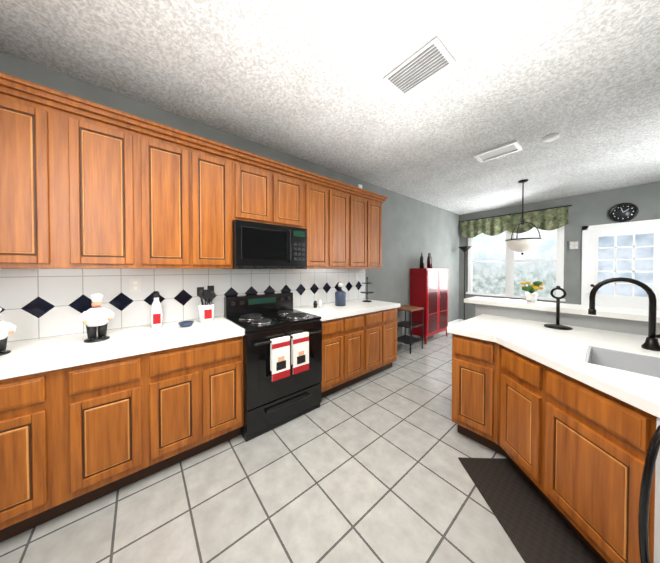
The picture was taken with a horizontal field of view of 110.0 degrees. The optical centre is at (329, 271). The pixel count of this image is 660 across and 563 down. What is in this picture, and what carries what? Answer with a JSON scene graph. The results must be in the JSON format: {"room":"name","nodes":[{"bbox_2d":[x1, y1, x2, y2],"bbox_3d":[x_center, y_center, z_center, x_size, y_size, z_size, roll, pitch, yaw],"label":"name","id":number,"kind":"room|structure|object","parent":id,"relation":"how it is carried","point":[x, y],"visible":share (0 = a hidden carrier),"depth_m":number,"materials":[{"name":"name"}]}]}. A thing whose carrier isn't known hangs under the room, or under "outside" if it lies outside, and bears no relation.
{"room":"kitchen","nodes":[
{"label":"kitchen","id":0,"kind":"room"},
{"bbox_2d":[0,52,459,337],"bbox_3d":[-0.040,-0.036,3.274,8.920,2.800,0.100,-1,1,-39],"label":"wall","id":1,"kind":"structure","parent":0,"point":[413,229],"depth_m":4.05,"materials":[{"name":"grey paint"}]},
{"bbox_2d":[0,84,63,268],"bbox_3d":[-1.930,-0.526,1.419,0.408,1.010,0.347,-1,1,-39],"label":"upper cabinet","id":2,"kind":"object","parent":1,"relation":"attached to","point":[31,214],"depth_m":1.35,"materials":[{"name":"brown wood"}]},
{"bbox_2d":[60,100,139,268],"bbox_3d":[-1.629,-0.529,1.666,0.370,1.010,0.347,-1,1,-39],"label":"upper cabinet","id":3,"kind":"object","parent":1,"relation":"attached to","point":[85,184],"depth_m":1.53,"materials":[{"name":"brown wood"}]},
{"bbox_2d":[130,278,140,292],"bbox_3d":[-1.606,0.113,1.906,0.070,0.114,0.006,-1,1,-39],"label":"outlet","id":4,"kind":"object","parent":1,"relation":"attached to","point":[135,285],"depth_m":1.90,"materials":[{"name":"white paint"}]},
{"bbox_2d":[140,124,199,268],"bbox_3d":[-1.337,-0.533,1.907,0.388,1.010,0.347,-1,1,-39],"label":"upper cabinet","id":5,"kind":"object","parent":1,"relation":"attached to","point":[169,164],"depth_m":1.77,"materials":[{"name":"brown wood"}]},
{"bbox_2d":[0,268,364,343],"bbox_3d":[-1.167,0.213,2.279,4.490,0.490,0.009,-1,1,-39],"label":"backsplash","id":6,"kind":"structure","parent":1,"relation":"attached to","point":[40,303],"depth_m":1.91,"materials":[{"name":"tile"}]},
{"bbox_2d":[200,144,235,268],"bbox_3d":[-1.127,-0.535,2.079,0.387,1.010,0.347,-1,1,-39],"label":"upper cabinet","id":7,"kind":"object","parent":1,"relation":"attached to","point":[217,166],"depth_m":1.99,"materials":[{"name":"brown wood"}]},
{"bbox_2d":[236,156,279,224],"bbox_3d":[-0.808,-0.758,2.339,0.439,0.570,0.347,-1,1,-39],"label":"upper cabinet","id":8,"kind":"object","parent":1,"relation":"attached to","point":[257,182],"depth_m":2.21,"materials":[{"name":"brown wood"}]},
{"bbox_2d":[232,219,306,268],"bbox_3d":[-0.654,-0.247,2.412,0.754,0.437,0.440,-1,1,-39],"label":"microwave","id":9,"kind":"object","parent":8,"relation":"attached to","point":[256,245],"visible":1,"depth_m":2.22,"materials":[{"name":"black glass"}]},
{"bbox_2d":[280,168,307,227],"bbox_3d":[-0.559,-0.761,2.544,0.439,0.570,0.347,-1,1,-39],"label":"upper cabinet","id":10,"kind":"object","parent":1,"relation":"attached to","point":[293,186],"depth_m":2.46,"materials":[{"name":"brown wood"}]},
{"bbox_2d":[304,176,335,267],"bbox_3d":[-0.234,-0.545,2.814,0.402,1.010,0.347,-1,1,-39],"label":"upper cabinet","id":11,"kind":"object","parent":1,"relation":"attached to","point":[321,230],"depth_m":2.70,"materials":[{"name":"brown wood"}]},
{"bbox_2d":[336,184,351,267],"bbox_3d":[-0.013,-0.547,2.996,0.403,1.010,0.347,-1,1,-39],"label":"upper cabinet","id":12,"kind":"object","parent":1,"relation":"attached to","point":[343,195],"depth_m":2.93,"materials":[{"name":"brown wood"}]},
{"bbox_2d":[355,273,358,280],"bbox_3d":[0.416,0.080,3.571,0.070,0.114,0.006,-1,1,-39],"label":"outlet","id":13,"kind":"object","parent":1,"relation":"attached to","point":[356,274],"depth_m":3.57,"materials":[{"name":"white paint"}]},
{"bbox_2d":[352,188,371,267],"bbox_3d":[0.298,-0.551,3.253,0.403,1.010,0.347,-1,1,-39],"label":"upper cabinet","id":14,"kind":"object","parent":1,"relation":"attached to","point":[361,202],"depth_m":3.14,"materials":[{"name":"brown wood"}]},
{"bbox_2d":[372,196,383,267],"bbox_3d":[0.519,-0.553,3.435,0.403,1.010,0.347,-1,1,-39],"label":"upper cabinet","id":15,"kind":"object","parent":1,"relation":"attached to","point":[376,202],"depth_m":3.34,"materials":[{"name":"brown wood"}]},
{"bbox_2d":[397,319,458,344],"bbox_3d":[1.969,1.293,4.872,3.610,0.100,0.014,-1,1,-39],"label":"baseboard","id":16,"kind":"structure","parent":1,"relation":"attached to","point":[449,324],"depth_m":5.65,"materials":[{"name":"white paint"}]},
{"bbox_2d":[0,330,524,562],"bbox_3d":[1.263,1.436,1.711,8.920,0.100,4.200,-1,1,-39],"label":"floor","id":17,"kind":"structure","parent":0,"point":[370,469],"depth_m":1.41,"materials":[{"name":"tile"}]},
{"bbox_2d":[0,371,63,541],"bbox_3d":[-1.924,0.957,1.266,0.680,0.870,0.620,-1,1,-39],"label":"base cabinet","id":18,"kind":"object","parent":17,"relation":"on","point":[30,405],"depth_m":1.19,"materials":[{"name":"brown wood"}]},
{"bbox_2d":[60,355,147,513],"bbox_3d":[-1.519,0.952,1.599,0.370,0.870,0.620,-1,1,-39],"label":"base cabinet","id":19,"kind":"object","parent":17,"relation":"on","point":[82,422],"depth_m":1.36,"materials":[{"name":"brown wood"}]},
{"bbox_2d":[0,317,243,378],"bbox_3d":[-1.794,0.495,1.359,2.349,0.050,0.632,-1,1,-39],"label":"countertop","id":20,"kind":"structure","parent":19,"relation":"on","point":[34,357],"depth_m":1.48,"materials":[{"name":"white stone"}]},
{"bbox_2d":[0,307,16,355],"bbox_3d":[-1.893,0.334,1.306,0.142,0.273,0.128,-1,1,-39],"label":"chef figurine","id":21,"kind":"object","parent":20,"relation":"on","point":[7,329],"visible":1,"depth_m":1.32,"materials":[{"name":"white ceramic"}]},
{"bbox_2d":[78,293,114,342],"bbox_3d":[-1.592,0.307,1.582,0.176,0.318,0.140,-1,1,-39],"label":"chef figurine","id":22,"kind":"object","parent":20,"relation":"on","point":[96,318],"visible":1,"depth_m":1.56,"materials":[{"name":"white ceramic"}]},
{"bbox_2d":[150,291,162,328],"bbox_3d":[-1.434,0.312,1.909,0.084,0.300,0.086,-1,1,-39],"label":"oil bottle","id":23,"kind":"object","parent":20,"relation":"on","point":[156,315],"visible":1,"depth_m":1.89,"materials":[{"name":"white ceramic"}]},
{"bbox_2d":[178,320,193,326],"bbox_3d":[-1.219,0.444,1.960,0.120,0.035,0.120,-1,1,-39],"label":"dish","id":24,"kind":"object","parent":20,"relation":"on","point":[189,323],"visible":1,"depth_m":1.94,"materials":[{"name":"blue ceramic"}]},
{"bbox_2d":[197,285,215,322],"bbox_3d":[-1.138,0.295,2.127,0.146,0.329,0.137,-1,1,-39],"label":"utensil crock","id":25,"kind":"object","parent":20,"relation":"on","point":[206,312],"visible":1,"depth_m":2.08,"materials":[{"name":"white ceramic"}]},
{"bbox_2d":[148,331,244,475],"bbox_3d":[-1.133,0.948,1.917,0.629,0.870,0.620,-1,1,-39],"label":"base cabinet","id":26,"kind":"object","parent":17,"relation":"on","point":[196,394],"depth_m":1.66,"materials":[{"name":"brown wood"}]},
{"bbox_2d":[224,292,321,441],"bbox_3d":[-0.557,0.815,2.309,0.756,1.125,0.710,-1,1,-39],"label":"range","id":27,"kind":"object","parent":17,"relation":"on","point":[282,361],"visible":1,"depth_m":2.07,"materials":[{"name":"black metal"}]},
{"bbox_2d":[321,315,351,397],"bbox_3d":[-0.147,0.937,2.729,0.402,0.870,0.620,-1,1,-39],"label":"base cabinet","id":28,"kind":"object","parent":17,"relation":"on","point":[334,332],"depth_m":2.51,"materials":[{"name":"brown wood"}]},
{"bbox_2d":[293,299,399,322],"bbox_3d":[0.245,0.473,3.038,1.409,0.050,0.632,-1,1,-39],"label":"countertop","id":29,"kind":"structure","parent":28,"relation":"on","point":[356,307],"depth_m":2.84,"materials":[{"name":"white stone"}]},
{"bbox_2d":[313,300,321,307],"bbox_3d":[-0.153,0.403,2.915,0.129,0.090,0.052,-1,1,-39],"label":"shakers","id":30,"kind":"object","parent":29,"relation":"on","point":[315,304],"visible":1,"depth_m":2.88,"materials":[{"name":"white ceramic"}]},
{"bbox_2d":[335,291,345,305],"bbox_3d":[0.140,0.349,3.077,0.146,0.195,0.150,-1,1,-39],"label":"canister","id":31,"kind":"object","parent":29,"relation":"on","point":[340,298],"visible":0.88,"depth_m":3.02,"materials":[{"name":"blue ceramic"}]},
{"bbox_2d":[338,279,343,290],"bbox_3d":[0.143,0.174,3.074,0.082,0.152,0.069,-1,1,-39],"label":"chef figurine","id":32,"kind":"object","parent":31,"relation":"on","point":[340,284],"visible":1,"depth_m":3.06,"materials":[{"name":"white ceramic"}]},
{"bbox_2d":[360,277,373,301],"bbox_3d":[0.550,0.259,3.427,0.210,0.364,0.210,-1,1,-39],"label":"tiered stand","id":33,"kind":"object","parent":29,"relation":"on","point":[367,291],"visible":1,"depth_m":3.42,"materials":[{"name":"black metal"}]},
{"bbox_2d":[348,315,367,385],"bbox_3d":[0.074,0.934,2.911,0.402,0.870,0.620,-1,1,-39],"label":"base cabinet","id":34,"kind":"object","parent":17,"relation":"on","point":[358,333],"depth_m":2.74,"materials":[{"name":"brown wood"}]},
{"bbox_2d":[368,311,387,376],"bbox_3d":[0.385,0.931,3.167,0.403,0.870,0.620,-1,1,-39],"label":"base cabinet","id":35,"kind":"object","parent":17,"relation":"on","point":[377,320],"depth_m":2.97,"materials":[{"name":"brown wood"}]},
{"bbox_2d":[388,307,397,367],"bbox_3d":[0.607,0.928,3.349,0.403,0.870,0.620,-1,1,-39],"label":"base cabinet","id":36,"kind":"object","parent":17,"relation":"on","point":[392,315],"depth_m":3.16,"materials":[{"name":"brown wood"}]},
{"bbox_2d":[397,305,423,353],"bbox_3d":[1.372,0.991,4.075,0.420,0.725,0.380,-1,1,-39],"label":"stand","id":37,"kind":"object","parent":17,"relation":"on","point":[410,340],"visible":0.71,"depth_m":4.03,"materials":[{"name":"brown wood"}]},
{"bbox_2d":[410,268,448,343],"bbox_3d":[2.033,0.638,4.683,0.916,1.415,0.366,-1,1,-39],"label":"cabinet","id":38,"kind":"object","parent":17,"relation":"on","point":[429,290],"visible":0.88,"depth_m":4.44,"materials":[{"name":"paint"}]},
{"bbox_2d":[420,253,423,267],"bbox_3d":[1.801,-0.221,4.529,0.074,0.305,0.074,-1,1,-39],"label":"bottle","id":39,"kind":"object","parent":38,"relation":"on","point":[421,261],"visible":1,"depth_m":4.50,"materials":[{"name":"black glass"}]},
{"bbox_2d":[427,253,430,267],"bbox_3d":[1.972,-0.222,4.604,0.074,0.305,0.074,-1,1,-39],"label":"bottle","id":40,"kind":"object","parent":38,"relation":"on","point":[428,261],"visible":1,"depth_m":4.58,"materials":[{"name":"red glass"}]},
{"bbox_2d":[458,246,471,319],"bbox_3d":[3.270,0.362,5.616,0.295,1.939,0.300,-1,1,-39],"label":"floor lamp","id":41,"kind":"object","parent":17,"relation":"on","point":[464,249],"visible":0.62,"depth_m":5.60,"materials":[{"name":"black metal"}]},
{"bbox_2d":[458,457,600,562],"bbox_3d":[1.109,1.389,0.982,0.358,0.011,1.450,0,1,2],"label":"kitchen mat","id":42,"kind":"object","parent":17,"relation":"on","point":[536,527],"visible":1,"depth_m":1.30,"materials":[{"name":"black rubber"}]},
{"bbox_2d":[452,340,659,431],"bbox_3d":[1.416,0.964,0.758,2.567,0.870,2.336,-1,1,-39],"label":"base cabinet","id":43,"kind":"object","parent":17,"relation":"on","point":[477,370],"depth_m":1.77,"materials":[{"name":"brown wood"}]},
{"bbox_2d":[447,324,590,359],"bbox_3d":[1.741,0.500,1.039,0.420,0.050,2.366,-1,1,-39],"label":"countertop","id":44,"kind":"structure","parent":43,"relation":"on","point":[469,333],"depth_m":1.60,"materials":[{"name":"white stone"}]},
{"bbox_2d":[459,312,659,355],"bbox_3d":[2.151,0.495,1.376,0.640,0.050,2.366,-1,1,-39],"label":"countertop","id":45,"kind":"structure","parent":43,"relation":"on","point":[625,341],"depth_m":1.74,"materials":[{"name":"white stone"}]},
{"bbox_2d":[544,286,572,329],"bbox_3d":[1.888,0.288,1.912,0.170,0.348,0.170,-1,1,-39],"label":"stand","id":46,"kind":"object","parent":45,"relation":"on","point":[558,325],"visible":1,"depth_m":1.90,"materials":[{"name":"black metal"}]},
{"bbox_2d":[588,277,659,350],"bbox_3d":[1.883,0.252,1.463,0.092,0.433,0.328,-1,1,-39],"label":"faucet","id":47,"kind":"object","parent":45,"relation":"on","point":[651,342],"visible":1,"depth_m":1.40,"materials":[{"name":"black metal"}]},
{"bbox_2d":[464,296,659,323],"bbox_3d":[2.452,0.334,1.731,0.380,0.042,2.536,-1,1,-39],"label":"countertop","id":48,"kind":"structure","parent":43,"relation":"on","point":[538,306],"depth_m":2.00,"materials":[{"name":"white stone"}]},
{"bbox_2d":[520,281,543,301],"bbox_3d":[2.077,0.198,2.364,0.213,0.212,0.182,-1,1,-39],"label":"flower pot","id":49,"kind":"object","parent":48,"relation":"on","point":[531,295],"visible":1,"depth_m":2.33,"materials":[{"name":"white ceramic"}]},
{"bbox_2d":[638,418,659,562],"bbox_3d":[1.185,0.911,0.570,0.403,0.744,0.499,-1,1,-39],"label":"dishwasher","id":50,"kind":"object","parent":43,"relation":"in","point":[652,458],"visible":0.96,"depth_m":0.83,"materials":[{"name":"silver metal"}]},
{"bbox_2d":[459,352,659,562],"bbox_3d":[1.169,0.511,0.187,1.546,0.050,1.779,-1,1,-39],"label":"base cabinet","id":51,"kind":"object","parent":17,"relation":"on","point":[580,433],"depth_m":1.11,"materials":[{"name":"brown wood"}]},
{"bbox_2d":[0,0,659,214],"bbox_3d":[1.263,-1.464,1.672,8.920,0.100,4.200,-1,1,-39],"label":"ceiling","id":52,"kind":"structure","parent":0,"point":[302,79],"depth_m":1.69,"materials":[{"name":"white paint"}]},
{"bbox_2d":[383,36,455,95],"bbox_3d":[0.611,-1.404,1.615,0.260,0.018,0.400,-1,1,-39],"label":"ceiling vent","id":53,"kind":"object","parent":52,"relation":"in","point":[433,57],"visible":1,"depth_m":1.58,"materials":[{"name":"white metal"}]},
{"bbox_2d":[473,140,521,162],"bbox_3d":[1.985,-1.417,2.747,0.260,0.022,0.420,-1,1,-39],"label":"ceiling vent","id":54,"kind":"object","parent":52,"relation":"attached to","point":[499,151],"visible":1,"depth_m":2.73,"materials":[{"name":"white paint"}]},
{"bbox_2d":[505,179,540,254],"bbox_3d":[3.053,-0.854,3.660,0.446,1.172,0.446,-1,1,-39],"label":"pendant light","id":55,"kind":"object","parent":52,"relation":"hanging from","point":[522,246],"visible":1,"depth_m":3.58,"materials":[{"name":"white glass"}]},
{"bbox_2d":[543,133,559,141],"bbox_3d":[2.324,-1.406,2.430,0.130,0.035,0.130,-1,1,-39],"label":"smoke detector","id":56,"kind":"object","parent":52,"relation":"attached to","point":[551,137],"visible":1,"depth_m":2.40,"materials":[{"name":"white paint"}]},
{"bbox_2d":[459,181,659,319],"bbox_3d":[4.668,-0.052,4.495,0.100,2.800,4.000,-1,1,-39],"label":"wall","id":57,"kind":"structure","parent":0,"point":[590,209],"depth_m":4.39,"materials":[{"name":"grey paint"}]},
{"bbox_2d":[459,205,571,237],"bbox_3d":[3.965,-1.058,5.178,0.097,0.452,2.010,-1,1,-39],"label":"valance curtain","id":58,"kind":"object","parent":57,"relation":"attached to","point":[550,219],"visible":0.94,"depth_m":5.02,"materials":[{"name":"fabric"}]},
{"bbox_2d":[466,226,564,301],"bbox_3d":[4.019,-0.226,5.166,0.045,1.590,1.765,-1,1,-39],"label":"window","id":59,"kind":"structure","parent":57,"relation":"in","point":[497,266],"depth_m":5.12,"materials":[{"name":"clear glass"}]},
{"bbox_2d":[569,240,579,249],"bbox_3d":[4.655,-0.506,4.407,0.021,0.170,0.140,-1,1,-39],"label":"frame","id":60,"kind":"object","parent":57,"relation":"attached to","point":[573,245],"visible":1,"depth_m":4.40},
{"bbox_2d":[581,219,659,310],"bbox_3d":[5.006,0.256,3.935,0.095,2.200,0.980,-1,1,-39],"label":"door","id":61,"kind":"structure","parent":57,"relation":"attached to","point":[631,250],"depth_m":3.96,"materials":[{"name":"white paint"}]},
{"bbox_2d":[609,203,638,221],"bbox_3d":[5.015,-1.015,3.952,0.035,0.320,0.320,-1,1,-39],"label":"wall clock","id":62,"kind":"object","parent":57,"relation":"attached to","point":[623,212],"visible":1,"depth_m":3.95,"materials":[{"name":"black plastic"}]},
{"bbox_2d":[587,348,590,363],"bbox_3d":[1.495,0.567,1.338,0.420,0.188,0.012,-1,1,-39],"label":"sink","id":63,"kind":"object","parent":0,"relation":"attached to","point":[588,349],"depth_m":1.34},
{"bbox_2d":[591,344,659,363],"bbox_3d":[1.840,0.568,1.241,0.012,0.188,0.600,-1,1,-39],"label":"sink","id":64,"kind":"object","parent":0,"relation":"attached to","point":[606,351],"depth_m":1.35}
]}

